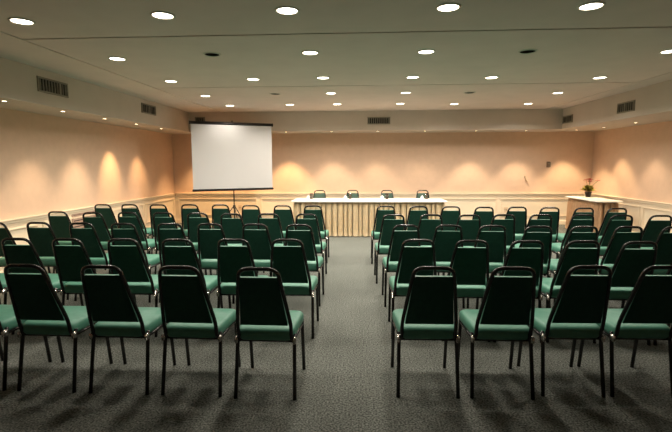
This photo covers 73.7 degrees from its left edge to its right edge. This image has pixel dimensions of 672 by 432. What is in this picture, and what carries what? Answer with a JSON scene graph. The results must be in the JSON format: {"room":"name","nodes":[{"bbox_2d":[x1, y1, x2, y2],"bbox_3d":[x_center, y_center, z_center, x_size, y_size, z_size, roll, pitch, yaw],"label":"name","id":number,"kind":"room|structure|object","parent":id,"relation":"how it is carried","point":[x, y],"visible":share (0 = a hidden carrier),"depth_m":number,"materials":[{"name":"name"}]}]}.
{"room":"assembly chamber","nodes":[
{"label":"assembly chamber","id":0,"kind":"room"},
{"bbox_2d":[0,108,175,270],"bbox_3d":[-4.599,-0.415,4.783,0.150,2.770,13.480,0,7,3],"label":"wall","id":1,"kind":"structure","parent":0,"point":[48,163],"depth_m":7.49,"materials":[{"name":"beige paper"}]},
{"bbox_2d":[9,224,37,230],"bbox_3d":[-4.455,0.423,5.902,0.022,0.445,1.520,0,7,3],"label":"trim","id":2,"kind":"structure","parent":1,"relation":"attached to","point":[32,225],"depth_m":6.32,"materials":[{"name":"beige paint"}]},
{"bbox_2d":[71,210,95,227],"bbox_3d":[-4.350,0.069,7.846,0.016,0.295,0.830,0,7,3],"label":"trim","id":3,"kind":"structure","parent":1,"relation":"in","point":[76,214],"depth_m":7.61,"materials":[{"name":"beige wood"}]},
{"bbox_2d":[0,193,175,226],"bbox_3d":[-4.500,0.234,4.853,0.046,0.085,13.480,0,7,3],"label":"trim","id":4,"kind":"structure","parent":1,"relation":"attached to","point":[26,219],"depth_m":7.48,"materials":[{"name":"beige paint"}]},
{"bbox_2d":[113,204,144,223],"bbox_3d":[-4.278,0.045,9.115,0.022,0.445,1.520,0,7,3],"label":"trim","id":5,"kind":"structure","parent":1,"relation":"attached to","point":[142,205],"depth_m":9.66,"materials":[{"name":"beige paint"}]},
{"bbox_2d":[145,198,174,222],"bbox_3d":[-4.189,-0.143,10.721,0.022,0.445,1.520,0,7,3],"label":"trim","id":6,"kind":"structure","parent":1,"relation":"attached to","point":[172,198],"depth_m":10.44,"materials":[{"name":"beige paint"}]},
{"bbox_2d":[0,223,671,431],"bbox_3d":[0.672,1.028,4.662,10.700,0.100,13.780,0,7,3],"label":"floor","id":7,"kind":"structure","parent":0,"point":[347,383],"depth_m":3.12,"materials":[{"name":"carpet"}]},
{"bbox_2d":[0,273,7,304],"bbox_3d":[-3.170,0.597,4.150,0.413,0.903,0.582,0,7,4],"label":"chair","id":8,"kind":"object","parent":7,"relation":"on","point":[3,286],"visible":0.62,"depth_m":4.05,"materials":[{"name":"green fabric"}]},
{"bbox_2d":[0,222,50,273],"bbox_3d":[-3.676,0.480,5.160,0.413,0.903,0.582,0,7,4],"label":"chair","id":9,"kind":"object","parent":7,"relation":"on","point":[4,232],"visible":0.28,"depth_m":4.92,"materials":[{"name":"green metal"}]},
{"bbox_2d":[0,305,51,390],"bbox_3d":[-2.424,0.712,3.150,0.413,0.903,0.582,0,7,4],"label":"chair","id":10,"kind":"object","parent":7,"relation":"on","point":[8,323],"visible":0.7,"depth_m":3.09,"materials":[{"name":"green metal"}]},
{"bbox_2d":[1,238,83,334],"bbox_3d":[-2.700,0.599,4.120,0.413,0.903,0.582,0,7,3],"label":"chair","id":11,"kind":"object","parent":7,"relation":"on","point":[13,254],"visible":0.36,"depth_m":3.87,"materials":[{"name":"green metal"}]},
{"bbox_2d":[26,222,68,299],"bbox_3d":[-3.209,0.479,5.161,0.413,0.903,0.582,0,7,2],"label":"chair","id":12,"kind":"object","parent":7,"relation":"on","point":[41,239],"visible":0.36,"depth_m":4.93,"materials":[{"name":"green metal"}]},
{"bbox_2d":[3,264,112,392],"bbox_3d":[-1.935,0.714,3.118,0.413,0.903,0.582,0,7,4],"label":"chair","id":13,"kind":"object","parent":7,"relation":"on","point":[34,299],"visible":0.92,"depth_m":2.96,"materials":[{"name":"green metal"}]},
{"bbox_2d":[48,211,73,273],"bbox_3d":[-3.685,0.351,6.263,0.413,0.903,0.582,0,7,3],"label":"chair","id":14,"kind":"object","parent":7,"relation":"on","point":[59,225],"visible":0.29,"depth_m":6.02,"materials":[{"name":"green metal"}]},
{"bbox_2d":[52,238,96,305],"bbox_3d":[-2.246,0.602,4.088,0.413,0.903,0.582,0,7,4],"label":"chair","id":15,"kind":"object","parent":7,"relation":"on","point":[69,259],"visible":0.52,"depth_m":3.86,"materials":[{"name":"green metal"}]},
{"bbox_2d":[69,222,110,300],"bbox_3d":[-2.712,0.484,5.104,0.413,0.903,0.582,0,7,2],"label":"chair","id":16,"kind":"object","parent":7,"relation":"on","point":[88,237],"visible":0.55,"depth_m":4.87,"materials":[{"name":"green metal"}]},
{"bbox_2d":[82,212,111,269],"bbox_3d":[-3.147,0.365,6.124,0.413,0.903,0.582,0,7,3],"label":"chair","id":17,"kind":"object","parent":7,"relation":"on","point":[99,223],"visible":0.46,"depth_m":5.88,"materials":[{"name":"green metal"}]},
{"bbox_2d":[94,204,118,233],"bbox_3d":[-3.627,0.228,7.308,0.413,0.903,0.582,0,7,4],"label":"chair","id":18,"kind":"object","parent":7,"relation":"on","point":[108,215],"visible":0.36,"depth_m":7.05,"materials":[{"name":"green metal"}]},
{"bbox_2d":[81,265,175,394],"bbox_3d":[-1.436,0.717,3.086,0.413,0.903,0.582,0,7,3],"label":"chair","id":19,"kind":"object","parent":7,"relation":"on","point":[109,299],"visible":0.94,"depth_m":2.92,"materials":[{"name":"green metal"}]},
{"bbox_2d":[107,238,158,336],"bbox_3d":[-1.777,0.602,4.072,0.413,0.903,0.582,0,7,2],"label":"chair","id":20,"kind":"object","parent":7,"relation":"on","point":[131,261],"visible":0.65,"depth_m":3.85,"materials":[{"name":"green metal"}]},
{"bbox_2d":[111,223,161,302],"bbox_3d":[-2.242,0.488,5.051,0.413,0.903,0.582,0,7,2],"label":"chair","id":21,"kind":"object","parent":7,"relation":"on","point":[152,260],"visible":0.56,"depth_m":4.81,"materials":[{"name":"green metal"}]},
{"bbox_2d":[121,204,153,253],"bbox_3d":[-3.193,0.231,7.273,0.413,0.903,0.582,0,7,3],"label":"chair","id":22,"kind":"object","parent":7,"relation":"on","point":[147,230],"visible":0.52,"depth_m":7.02,"materials":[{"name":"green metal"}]},
{"bbox_2d":[118,212,157,253],"bbox_3d":[-2.691,0.362,6.138,0.413,0.903,0.582,0,7,4],"label":"chair","id":23,"kind":"object","parent":7,"relation":"on","point":[148,244],"visible":0.52,"depth_m":5.90,"materials":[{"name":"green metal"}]},
{"bbox_2d":[150,204,183,253],"bbox_3d":[-2.740,0.234,7.236,0.413,0.903,0.582,0,7,2],"label":"chair","id":24,"kind":"object","parent":7,"relation":"on","point":[152,210],"visible":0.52,"depth_m":6.97,"materials":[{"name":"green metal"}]},
{"bbox_2d":[153,212,192,274],"bbox_3d":[-2.220,0.366,6.092,0.413,0.903,0.582,0,7,2],"label":"chair","id":25,"kind":"object","parent":7,"relation":"on","point":[156,220],"visible":0.45,"depth_m":5.83,"materials":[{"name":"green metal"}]},
{"bbox_2d":[157,223,206,302],"bbox_3d":[-1.740,0.489,5.034,0.413,0.903,0.582,0,7,2],"label":"chair","id":26,"kind":"object","parent":7,"relation":"on","point":[163,234],"visible":0.43,"depth_m":4.76,"materials":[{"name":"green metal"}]},
{"bbox_2d":[181,204,201,236],"bbox_3d":[-2.249,0.233,7.228,0.413,0.903,0.582,0,7,2],"label":"chair","id":27,"kind":"object","parent":7,"relation":"on","point":[184,211],"visible":0.37,"depth_m":6.96,"materials":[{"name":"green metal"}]},
{"bbox_2d":[162,239,222,332],"bbox_3d":[-1.307,0.604,4.039,0.413,0.903,0.582,0,7,2],"label":"chair","id":28,"kind":"object","parent":7,"relation":"on","point":[171,255],"visible":0.48,"depth_m":3.79,"materials":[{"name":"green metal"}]},
{"bbox_2d":[158,265,240,396],"bbox_3d":[-0.943,0.718,3.059,0.413,0.903,0.582,0,7,4],"label":"chair","id":29,"kind":"object","parent":7,"relation":"on","point":[185,303],"visible":1,"depth_m":2.88,"materials":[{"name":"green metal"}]},
{"bbox_2d":[187,213,216,274],"bbox_3d":[-1.757,0.372,6.032,0.413,0.903,0.582,0,7,2],"label":"chair","id":30,"kind":"object","parent":7,"relation":"on","point":[192,223],"visible":0.38,"depth_m":5.78,"materials":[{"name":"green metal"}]},
{"bbox_2d":[197,223,234,303],"bbox_3d":[-1.303,0.491,5.008,0.413,0.903,0.582,0,7,4],"label":"chair","id":31,"kind":"object","parent":7,"relation":"on","point":[208,239],"visible":0.55,"depth_m":4.78,"materials":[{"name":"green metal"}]},
{"bbox_2d":[212,204,231,228],"bbox_3d":[-1.756,0.236,7.188,0.413,0.903,0.582,0,7,4],"label":"chair","id":32,"kind":"object","parent":7,"relation":"on","point":[216,212],"visible":0.37,"depth_m":6.92,"materials":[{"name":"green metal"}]},
{"bbox_2d":[189,121,273,217],"bbox_3d":[-2.241,-0.863,9.868,1.810,2.461,0.719,-3,7,-24],"label":"projection screen","id":33,"kind":"object","parent":7,"relation":"on","point":[226,156],"visible":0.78,"depth_m":9.83,"materials":[{"name":"fabric"}]},
{"bbox_2d":[220,213,243,245],"bbox_3d":[-1.303,0.382,5.936,0.413,0.903,0.582,0,7,3],"label":"chair","id":34,"kind":"object","parent":7,"relation":"on","point":[232,227],"visible":0.38,"depth_m":5.68,"materials":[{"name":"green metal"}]},
{"bbox_2d":[216,238,268,308],"bbox_3d":[-0.843,0.603,4.040,0.413,0.903,0.582,0,7,2],"label":"chair","id":35,"kind":"object","parent":7,"relation":"on","point":[230,259],"visible":0.61,"depth_m":3.81,"materials":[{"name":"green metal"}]},
{"bbox_2d":[241,205,261,229],"bbox_3d":[-1.271,0.250,7.060,0.413,0.903,0.582,0,7,3],"label":"chair","id":36,"kind":"object","parent":7,"relation":"on","point":[248,215],"visible":0.32,"depth_m":6.80,"materials":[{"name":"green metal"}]},
{"bbox_2d":[242,223,271,266],"bbox_3d":[-0.822,0.494,4.970,0.413,0.903,0.582,0,7,4],"label":"chair","id":37,"kind":"object","parent":7,"relation":"on","point":[259,241],"visible":0.38,"depth_m":4.73,"materials":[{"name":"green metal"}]},
{"bbox_2d":[234,267,305,400],"bbox_3d":[-0.451,0.722,3.012,0.413,0.903,0.582,0,7,4],"label":"chair","id":38,"kind":"object","parent":7,"relation":"on","point":[263,314],"visible":1,"depth_m":2.83,"materials":[{"name":"green fabric"}]},
{"bbox_2d":[257,213,284,273],"bbox_3d":[-0.833,0.380,5.937,0.413,0.903,0.582,0,7,3],"label":"chair","id":39,"kind":"object","parent":7,"relation":"on","point":[274,227],"visible":0.35,"depth_m":5.68,"materials":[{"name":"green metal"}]},
{"bbox_2d":[273,205,294,238],"bbox_3d":[-0.781,0.253,7.021,0.413,0.903,0.582,0,7,4],"label":"chair","id":40,"kind":"object","parent":7,"relation":"on","point":[286,217],"visible":0.38,"depth_m":6.76,"materials":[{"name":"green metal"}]},
{"bbox_2d":[269,239,318,338],"bbox_3d":[-0.387,0.603,4.025,0.413,0.903,0.582,0,7,3],"label":"chair","id":41,"kind":"object","parent":7,"relation":"on","point":[291,263],"visible":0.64,"depth_m":3.82,"materials":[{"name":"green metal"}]},
{"bbox_2d":[285,224,323,305],"bbox_3d":[-0.361,0.499,4.909,0.413,0.903,0.582,0,7,4],"label":"chair","id":42,"kind":"object","parent":7,"relation":"on","point":[315,263],"visible":0.55,"depth_m":4.68,"materials":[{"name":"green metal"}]},
{"bbox_2d":[295,214,326,273],"bbox_3d":[-0.348,0.386,5.874,0.413,0.903,0.582,0,7,4],"label":"chair","id":43,"kind":"object","parent":7,"relation":"on","point":[313,223],"visible":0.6,"depth_m":5.63,"materials":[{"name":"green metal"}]},
{"bbox_2d":[303,205,329,262],"bbox_3d":[-0.328,0.258,6.968,0.413,0.903,0.582,0,7,3],"label":"chair","id":44,"kind":"object","parent":7,"relation":"on","point":[324,233],"visible":0.55,"depth_m":6.72,"materials":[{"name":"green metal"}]},
{"bbox_2d":[313,190,325,197],"bbox_3d":[-0.396,-0.127,10.249,0.413,0.903,0.582,0,7,3],"label":"chair","id":45,"kind":"object","parent":7,"relation":"on","point":[315,195],"visible":0.29,"depth_m":10.43,"materials":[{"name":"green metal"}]},
{"bbox_2d":[302,202,444,202],"bbox_3d":[0.689,0.026,9.575,3.110,0.745,0.660,0,7,3],"label":"banquet table","id":46,"kind":"object","parent":7,"relation":"on","point":[302,202],"visible":0.25,"depth_m":9.20,"materials":[{"name":"white fabric"}]},
{"bbox_2d":[293,202,444,235],"bbox_3d":[0.689,0.038,9.563,3.171,0.700,0.647,0,7,3],"label":"table skirt","id":47,"kind":"object","parent":46,"relation":"hanging from","point":[340,219],"visible":0.48,"depth_m":9.28,"materials":[{"name":"beige fabric"}]},
{"bbox_2d":[291,198,447,201],"bbox_3d":[0.688,-0.337,9.532,3.200,0.030,0.750,0,7,3],"label":"tablecloth","id":48,"kind":"object","parent":46,"relation":"on","point":[296,199],"visible":1,"depth_m":9.30,"materials":[{"name":"white fabric"}]},
{"bbox_2d":[371,206,395,263],"bbox_3d":[0.748,0.264,6.886,0.413,0.903,0.582,0,7,4],"label":"chair","id":49,"kind":"object","parent":7,"relation":"on","point":[375,232],"visible":0.59,"depth_m":6.66,"materials":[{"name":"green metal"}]},
{"bbox_2d":[374,214,405,283],"bbox_3d":[0.714,0.394,5.782,0.413,0.903,0.582,0,7,2],"label":"chair","id":50,"kind":"object","parent":7,"relation":"on","point":[387,225],"visible":0.68,"depth_m":5.57,"materials":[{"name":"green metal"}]},
{"bbox_2d":[382,224,420,306],"bbox_3d":[0.722,0.502,4.857,0.413,0.903,0.582,0,7,2],"label":"chair","id":51,"kind":"object","parent":7,"relation":"on","point":[389,263],"visible":0.59,"depth_m":4.63,"materials":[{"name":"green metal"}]},
{"bbox_2d":[388,239,436,338],"bbox_3d":[0.691,0.604,3.987,0.413,0.903,0.582,0,7,3],"label":"chair","id":52,"kind":"object","parent":7,"relation":"on","point":[410,257],"visible":0.71,"depth_m":3.76,"materials":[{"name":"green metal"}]},
{"bbox_2d":[406,206,428,230],"bbox_3d":[1.215,0.271,6.818,0.413,0.903,0.582,0,7,3],"label":"chair","id":53,"kind":"object","parent":7,"relation":"on","point":[414,216],"visible":0.31,"depth_m":6.55,"materials":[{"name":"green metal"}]},
{"bbox_2d":[391,266,459,398],"bbox_3d":[0.604,0.717,3.024,0.413,0.903,0.582,0,7,2],"label":"chair","id":54,"kind":"object","parent":7,"relation":"on","point":[427,312],"visible":1,"depth_m":2.85,"materials":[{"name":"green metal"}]},
{"bbox_2d":[418,214,444,275],"bbox_3d":[1.179,0.393,5.770,0.413,0.903,0.582,0,7,4],"label":"chair","id":55,"kind":"object","parent":7,"relation":"on","point":[427,227],"visible":0.39,"depth_m":5.51,"materials":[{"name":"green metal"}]},
{"bbox_2d":[431,225,464,307],"bbox_3d":[1.161,0.503,4.837,0.413,0.903,0.582,0,7,4],"label":"chair","id":56,"kind":"object","parent":7,"relation":"on","point":[445,242],"visible":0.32,"depth_m":4.60,"materials":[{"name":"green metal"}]},
{"bbox_2d":[439,206,460,230],"bbox_3d":[1.673,0.273,6.783,0.413,0.903,0.582,0,7,2],"label":"chair","id":57,"kind":"object","parent":7,"relation":"on","point":[448,217],"visible":0.32,"depth_m":6.52,"materials":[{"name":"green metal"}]},
{"bbox_2d":[442,214,480,275],"bbox_3d":[1.628,0.397,5.729,0.413,0.903,0.582,0,7,3],"label":"chair","id":58,"kind":"object","parent":7,"relation":"on","point":[470,228],"visible":0.27,"depth_m":5.46,"materials":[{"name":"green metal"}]},
{"bbox_2d":[447,240,489,341],"bbox_3d":[1.119,0.608,3.942,0.413,0.903,0.582,0,7,3],"label":"chair","id":59,"kind":"object","parent":7,"relation":"on","point":[470,265],"visible":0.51,"depth_m":3.72,"materials":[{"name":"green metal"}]},
{"bbox_2d":[472,207,493,230],"bbox_3d":[2.130,0.283,6.686,0.413,0.903,0.582,0,7,4],"label":"chair","id":60,"kind":"object","parent":7,"relation":"on","point":[486,217],"visible":0.17,"depth_m":6.41,"materials":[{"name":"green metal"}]},
{"bbox_2d":[467,225,505,307],"bbox_3d":[1.589,0.506,4.800,0.413,0.903,0.582,0,7,4],"label":"chair","id":61,"kind":"object","parent":7,"relation":"on","point":[496,240],"visible":0.42,"depth_m":4.56,"materials":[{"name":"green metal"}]},
{"bbox_2d":[458,266,535,399],"bbox_3d":[1.083,0.718,3.007,0.413,0.903,0.582,0,7,3],"label":"chair","id":62,"kind":"object","parent":7,"relation":"on","point":[504,314],"visible":0.98,"depth_m":2.83,"materials":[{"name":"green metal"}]},
{"bbox_2d":[489,214,514,254],"bbox_3d":[2.060,0.393,5.753,0.413,0.903,0.582,0,7,4],"label":"chair","id":63,"kind":"object","parent":7,"relation":"on","point":[509,224],"visible":0.44,"depth_m":5.49,"materials":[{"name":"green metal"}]},
{"bbox_2d":[481,240,543,342],"bbox_3d":[1.553,0.610,3.917,0.413,0.903,0.582,0,7,3],"label":"chair","id":64,"kind":"object","parent":7,"relation":"on","point":[533,258],"visible":0.55,"depth_m":3.66,"materials":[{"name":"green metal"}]},
{"bbox_2d":[505,206,526,240],"bbox_3d":[2.603,0.281,6.691,0.413,0.903,0.582,0,7,4],"label":"chair","id":65,"kind":"object","parent":7,"relation":"on","point":[520,216],"visible":0.35,"depth_m":6.44,"materials":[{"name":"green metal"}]},
{"bbox_2d":[499,226,552,307],"bbox_3d":[2.017,0.512,4.738,0.413,0.903,0.582,0,7,3],"label":"chair","id":66,"kind":"object","parent":7,"relation":"on","point":[545,238],"visible":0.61,"depth_m":4.48,"materials":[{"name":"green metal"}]},
{"bbox_2d":[515,214,551,277],"bbox_3d":[2.495,0.393,5.735,0.413,0.903,0.582,0,7,3],"label":"chair","id":67,"kind":"object","parent":7,"relation":"on","point":[532,222],"visible":0.25,"depth_m":5.45,"materials":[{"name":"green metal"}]},
{"bbox_2d":[537,207,559,258],"bbox_3d":[3.024,0.290,6.606,0.413,0.903,0.582,0,7,4],"label":"chair","id":68,"kind":"object","parent":7,"relation":"on","point":[555,215],"visible":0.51,"depth_m":6.34,"materials":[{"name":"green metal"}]},
{"bbox_2d":[517,265,611,397],"bbox_3d":[1.553,0.714,3.032,0.413,0.903,0.582,0,7,2],"label":"chair","id":69,"kind":"object","parent":7,"relation":"on","point":[581,302],"visible":0.98,"depth_m":2.86,"materials":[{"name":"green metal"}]},
{"bbox_2d":[536,240,599,343],"bbox_3d":[1.999,0.610,3.904,0.413,0.903,0.582,0,7,3],"label":"chair","id":70,"kind":"object","parent":7,"relation":"on","point":[571,257],"visible":0.58,"depth_m":3.67,"materials":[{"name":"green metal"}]},
{"bbox_2d":[544,214,593,275],"bbox_3d":[2.995,0.395,5.711,0.413,0.903,0.582,0,7,4],"label":"chair","id":71,"kind":"object","parent":7,"relation":"on","point":[557,248],"visible":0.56,"depth_m":5.45,"materials":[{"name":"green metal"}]},
{"bbox_2d":[545,226,597,304],"bbox_3d":[2.460,0.513,4.718,0.413,0.903,0.582,0,7,4],"label":"chair","id":72,"kind":"object","parent":7,"relation":"on","point":[572,236],"visible":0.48,"depth_m":4.45,"materials":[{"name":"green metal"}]},
{"bbox_2d":[551,208,593,255],"bbox_3d":[3.450,0.299,6.514,0.413,0.903,0.582,0,7,2],"label":"chair","id":73,"kind":"object","parent":7,"relation":"on","point":[560,235],"visible":0.26,"depth_m":6.24,"materials":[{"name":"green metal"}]},
{"bbox_2d":[597,208,626,242],"bbox_3d":[3.877,0.304,6.464,0.413,0.903,0.582,0,7,3],"label":"chair","id":74,"kind":"object","parent":7,"relation":"on","point":[608,215],"visible":0.26,"depth_m":6.19,"materials":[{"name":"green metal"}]},
{"bbox_2d":[599,215,632,255],"bbox_3d":[3.422,0.400,5.652,0.413,0.903,0.582,0,7,3],"label":"chair","id":75,"kind":"object","parent":7,"relation":"on","point":[612,225],"visible":0.27,"depth_m":5.39,"materials":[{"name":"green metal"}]},
{"bbox_2d":[597,226,642,274],"bbox_3d":[2.891,0.513,4.708,0.413,0.903,0.582,0,7,3],"label":"chair","id":76,"kind":"object","parent":7,"relation":"on","point":[618,239],"visible":0.54,"depth_m":4.46,"materials":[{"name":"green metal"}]},
{"bbox_2d":[577,265,671,397],"bbox_3d":[2.001,0.713,3.022,0.413,0.903,0.582,0,7,2],"label":"chair","id":77,"kind":"object","parent":7,"relation":"on","point":[645,315],"visible":0.9,"depth_m":2.86,"materials":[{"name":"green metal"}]},
{"bbox_2d":[609,241,657,345],"bbox_3d":[2.427,0.614,3.859,0.413,0.903,0.582,0,7,4],"label":"chair","id":78,"kind":"object","parent":7,"relation":"on","point":[629,264],"visible":0.41,"depth_m":3.63,"materials":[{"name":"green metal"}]},
{"bbox_2d":[641,215,671,248],"bbox_3d":[3.856,0.404,5.612,0.413,0.903,0.582,0,7,3],"label":"chair","id":79,"kind":"object","parent":7,"relation":"on","point":[653,228],"visible":0.23,"depth_m":5.35,"materials":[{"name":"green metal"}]},
{"bbox_2d":[653,226,671,274],"bbox_3d":[3.319,0.516,4.664,0.413,0.903,0.582,0,7,3],"label":"chair","id":80,"kind":"object","parent":7,"relation":"on","point":[664,240],"visible":0.34,"depth_m":4.44,"materials":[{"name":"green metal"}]},
{"bbox_2d":[653,263,671,345],"bbox_3d":[2.866,0.615,3.835,0.413,0.903,0.582,0,7,4],"label":"chair","id":81,"kind":"object","parent":7,"relation":"on","point":[669,271],"visible":0.02,"depth_m":3.65,"materials":[{"name":"green fabric"}]},
{"bbox_3d":[5.531,-0.005,9.713,0.435,0.745,1.330,0,7,3],"label":"banquet table","id":82,"kind":"object","parent":7,"relation":"on","visible":0},
{"bbox_2d":[565,198,618,231],"bbox_3d":[5.530,0.008,9.694,0.522,0.700,1.332,0,7,3],"label":"table skirt","id":83,"kind":"object","parent":82,"relation":"hanging from","point":[600,209],"visible":0.4,"depth_m":9.23,"materials":[{"name":"beige fabric"}]},
{"bbox_2d":[565,196,622,201],"bbox_3d":[5.530,-0.369,9.670,0.525,0.030,1.420,0,7,3],"label":"tablecloth","id":84,"kind":"object","parent":82,"relation":"on","point":[592,199],"visible":0.84,"depth_m":9.42,"materials":[{"name":"white fabric"}]},
{"bbox_2d":[579,178,599,196],"bbox_3d":[5.650,-0.635,10.015,0.467,0.417,0.359,-5,8,-35],"label":"potted plant","id":85,"kind":"object","parent":84,"relation":"on","point":[588,188],"visible":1,"depth_m":9.98,"materials":[{"name":"green plant"}]},
{"bbox_2d":[0,0,671,111],"bbox_3d":[0.663,-1.763,4.335,10.400,0.100,13.480,0,7,3],"label":"ceiling","id":86,"kind":"structure","parent":0,"point":[367,49],"depth_m":4.75,"materials":[{"name":"paint"}]},
{"bbox_2d":[7,17,35,24],"bbox_3d":[-2.634,-1.629,3.755,0.196,0.010,0.196,0,7,3],"label":"recessed light","id":87,"kind":"object","parent":86,"relation":"in","point":[22,21],"visible":1,"depth_m":3.76,"materials":[{"name":"white glass"}]},
{"bbox_2d":[0,57,190,133],"bbox_3d":[-4.149,-1.507,4.629,0.760,0.446,13.480,0,7,3],"label":"soffit","id":88,"kind":"structure","parent":86,"relation":"attached to","point":[86,101],"depth_m":6.62,"materials":[{"name":"paint"}]},
{"bbox_2d":[36,76,68,97],"bbox_3d":[-3.692,-1.681,5.854,0.016,0.190,0.580,0,7,3],"label":"air vent","id":89,"kind":"object","parent":88,"relation":"attached to","point":[45,85],"visible":1,"depth_m":5.83,"materials":[{"name":"metal"}]},
{"bbox_2d":[141,103,155,115],"bbox_3d":[-3.547,-2.021,8.494,0.016,0.180,0.570,0,7,3],"label":"air vent","id":90,"kind":"object","parent":88,"relation":"attached to","point":[145,108],"visible":1,"depth_m":8.47,"materials":[{"name":"metal"}]},
{"bbox_2d":[108,56,126,60],"bbox_3d":[-2.489,-1.788,5.100,0.196,0.010,0.196,0,7,3],"label":"recessed light","id":91,"kind":"object","parent":86,"relation":"in","point":[112,57],"visible":1,"depth_m":5.08,"materials":[{"name":"white glass"}]},
{"bbox_2d":[150,11,175,19],"bbox_3d":[-1.399,-1.617,3.618,0.196,0.010,0.196,0,7,3],"label":"recessed light","id":92,"kind":"object","parent":86,"relation":"in","point":[162,15],"visible":1,"depth_m":3.62,"materials":[{"name":"white glass"}]},
{"bbox_2d":[203,52,220,56],"bbox_3d":[-1.358,-1.769,4.909,0.196,0.010,0.196,0,7,3],"label":"recessed light","id":93,"kind":"object","parent":86,"relation":"in","point":[210,54],"visible":1,"depth_m":4.91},
{"bbox_2d":[275,6,299,14],"bbox_3d":[-0.384,-1.608,3.513,0.196,0.010,0.196,0,7,3],"label":"recessed light","id":94,"kind":"object","parent":86,"relation":"in","point":[284,10],"visible":1,"depth_m":3.51,"materials":[{"name":"white glass"}]},
{"bbox_2d":[301,50,318,54],"bbox_3d":[-0.280,-1.765,4.850,0.196,0.010,0.196,0,7,3],"label":"recessed light","id":95,"kind":"object","parent":86,"relation":"in","point":[306,52],"visible":1,"depth_m":4.84,"materials":[{"name":"white glass"}]},
{"bbox_2d":[188,109,562,133],"bbox_3d":[0.830,-2.229,10.649,8.520,0.446,0.830,0,7,3],"label":"soffit","id":96,"kind":"structure","parent":86,"relation":"attached to","point":[492,120],"depth_m":10.21,"materials":[{"name":"paint"}]},
{"bbox_2d":[367,117,389,123],"bbox_3d":[0.977,-2.175,10.220,0.520,0.165,0.016,0,7,3],"label":"air vent","id":97,"kind":"object","parent":96,"relation":"attached to","point":[370,120],"visible":1,"depth_m":10.22,"materials":[{"name":"metal"}]},
{"bbox_2d":[417,49,434,53],"bbox_3d":[0.971,-1.766,4.821,0.196,0.010,0.196,0,7,3],"label":"recessed light","id":98,"kind":"object","parent":86,"relation":"in","point":[424,51],"visible":1,"depth_m":4.81,"materials":[{"name":"white glass"}]},
{"bbox_2d":[435,3,460,11],"bbox_3d":[0.865,-1.605,3.454,0.196,0.010,0.196,0,7,3],"label":"recessed light","id":99,"kind":"object","parent":86,"relation":"in","point":[446,7],"visible":1,"depth_m":3.45,"materials":[{"name":"white glass"}]},
{"bbox_2d":[518,49,537,53],"bbox_3d":[2.062,-1.769,4.821,0.196,0.010,0.196,0,7,3],"label":"recessed light","id":100,"kind":"object","parent":86,"relation":"in","point":[525,51],"visible":1,"depth_m":4.82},
{"bbox_2d":[577,1,605,10],"bbox_3d":[1.956,-1.606,3.435,0.196,0.010,0.196,0,7,3],"label":"recessed light","id":101,"kind":"object","parent":86,"relation":"in","point":[589,6],"visible":1,"depth_m":3.43,"materials":[{"name":"white glass"}]},
{"bbox_2d":[548,80,671,131],"bbox_3d":[5.297,-1.476,4.113,1.120,0.446,13.480,0,7,3],"label":"soffit","id":102,"kind":"structure","parent":86,"relation":"attached to","point":[653,103],"depth_m":7.96,"materials":[{"name":"paint"}]},
{"bbox_2d":[562,114,572,123],"bbox_3d":[5.038,-2.108,9.745,0.016,0.163,0.450,0,7,3],"label":"air vent","id":103,"kind":"object","parent":102,"relation":"attached to","point":[569,118],"visible":1,"depth_m":9.73,"materials":[{"name":"metal"}]},
{"bbox_2d":[617,100,634,113],"bbox_3d":[4.921,-1.849,7.609,0.016,0.178,0.500,0,7,3],"label":"air vent","id":104,"kind":"object","parent":102,"relation":"attached to","point":[628,106],"visible":1,"depth_m":7.58,"materials":[{"name":"metal"}]},
{"bbox_2d":[172,131,593,222],"bbox_3d":[1.040,-1.191,11.253,10.700,2.770,0.150,0,7,3],"label":"wall","id":105,"kind":"structure","parent":0,"point":[434,162],"depth_m":11.12,"materials":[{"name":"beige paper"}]},
{"bbox_2d":[178,198,256,214],"bbox_3d":[-3.046,-0.238,11.503,2.060,0.445,0.022,0,7,3],"label":"trim","id":106,"kind":"structure","parent":105,"relation":"attached to","point":[178,198],"depth_m":11.48,"materials":[{"name":"beige paint"}]},
{"bbox_2d":[176,193,584,196],"bbox_3d":[1.036,-0.532,11.232,10.300,0.085,0.046,0,7,3],"label":"trim","id":107,"kind":"structure","parent":105,"relation":"attached to","point":[177,194],"depth_m":11.16,"materials":[{"name":"beige paint"}]},
{"bbox_2d":[441,198,495,215],"bbox_3d":[3.025,-0.219,11.171,1.900,0.445,0.022,0,7,3],"label":"trim","id":108,"kind":"structure","parent":105,"relation":"attached to","point":[441,198],"depth_m":11.13,"materials":[{"name":"beige paint"}]},
{"bbox_2d":[500,198,572,215],"bbox_3d":[5.112,-0.212,11.057,2.080,0.445,0.022,0,7,3],"label":"trim","id":109,"kind":"structure","parent":105,"relation":"attached to","point":[501,199],"depth_m":11.05,"materials":[{"name":"beige paint"}]},
{"bbox_2d":[591,121,671,232],"bbox_3d":[5.935,-0.380,4.207,0.150,2.770,13.480,0,7,3],"label":"wall","id":110,"kind":"structure","parent":0,"point":[634,162],"depth_m":9.11,"materials":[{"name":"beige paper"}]},
{"bbox_2d":[618,203,640,225],"bbox_3d":[6.163,-0.087,9.966,0.022,0.445,1.900,0,7,3],"label":"trim","id":111,"kind":"structure","parent":110,"relation":"attached to","point":[639,207],"depth_m":9.05,"materials":[{"name":"beige paint"}]},
{"bbox_2d":[591,193,671,207],"bbox_3d":[5.839,0.268,4.288,0.046,0.085,13.480,0,7,3],"label":"trim","id":112,"kind":"structure","parent":110,"relation":"attached to","point":[638,201],"depth_m":9.12,"materials":[{"name":"beige paint"}]},
{"bbox_2d":[641,207,671,228],"bbox_3d":[6.053,0.146,7.983,0.022,0.445,1.900,0,7,3],"label":"trim","id":113,"kind":"structure","parent":110,"relation":"attached to","point":[644,208],"depth_m":8.79,"materials":[{"name":"beige paint"}]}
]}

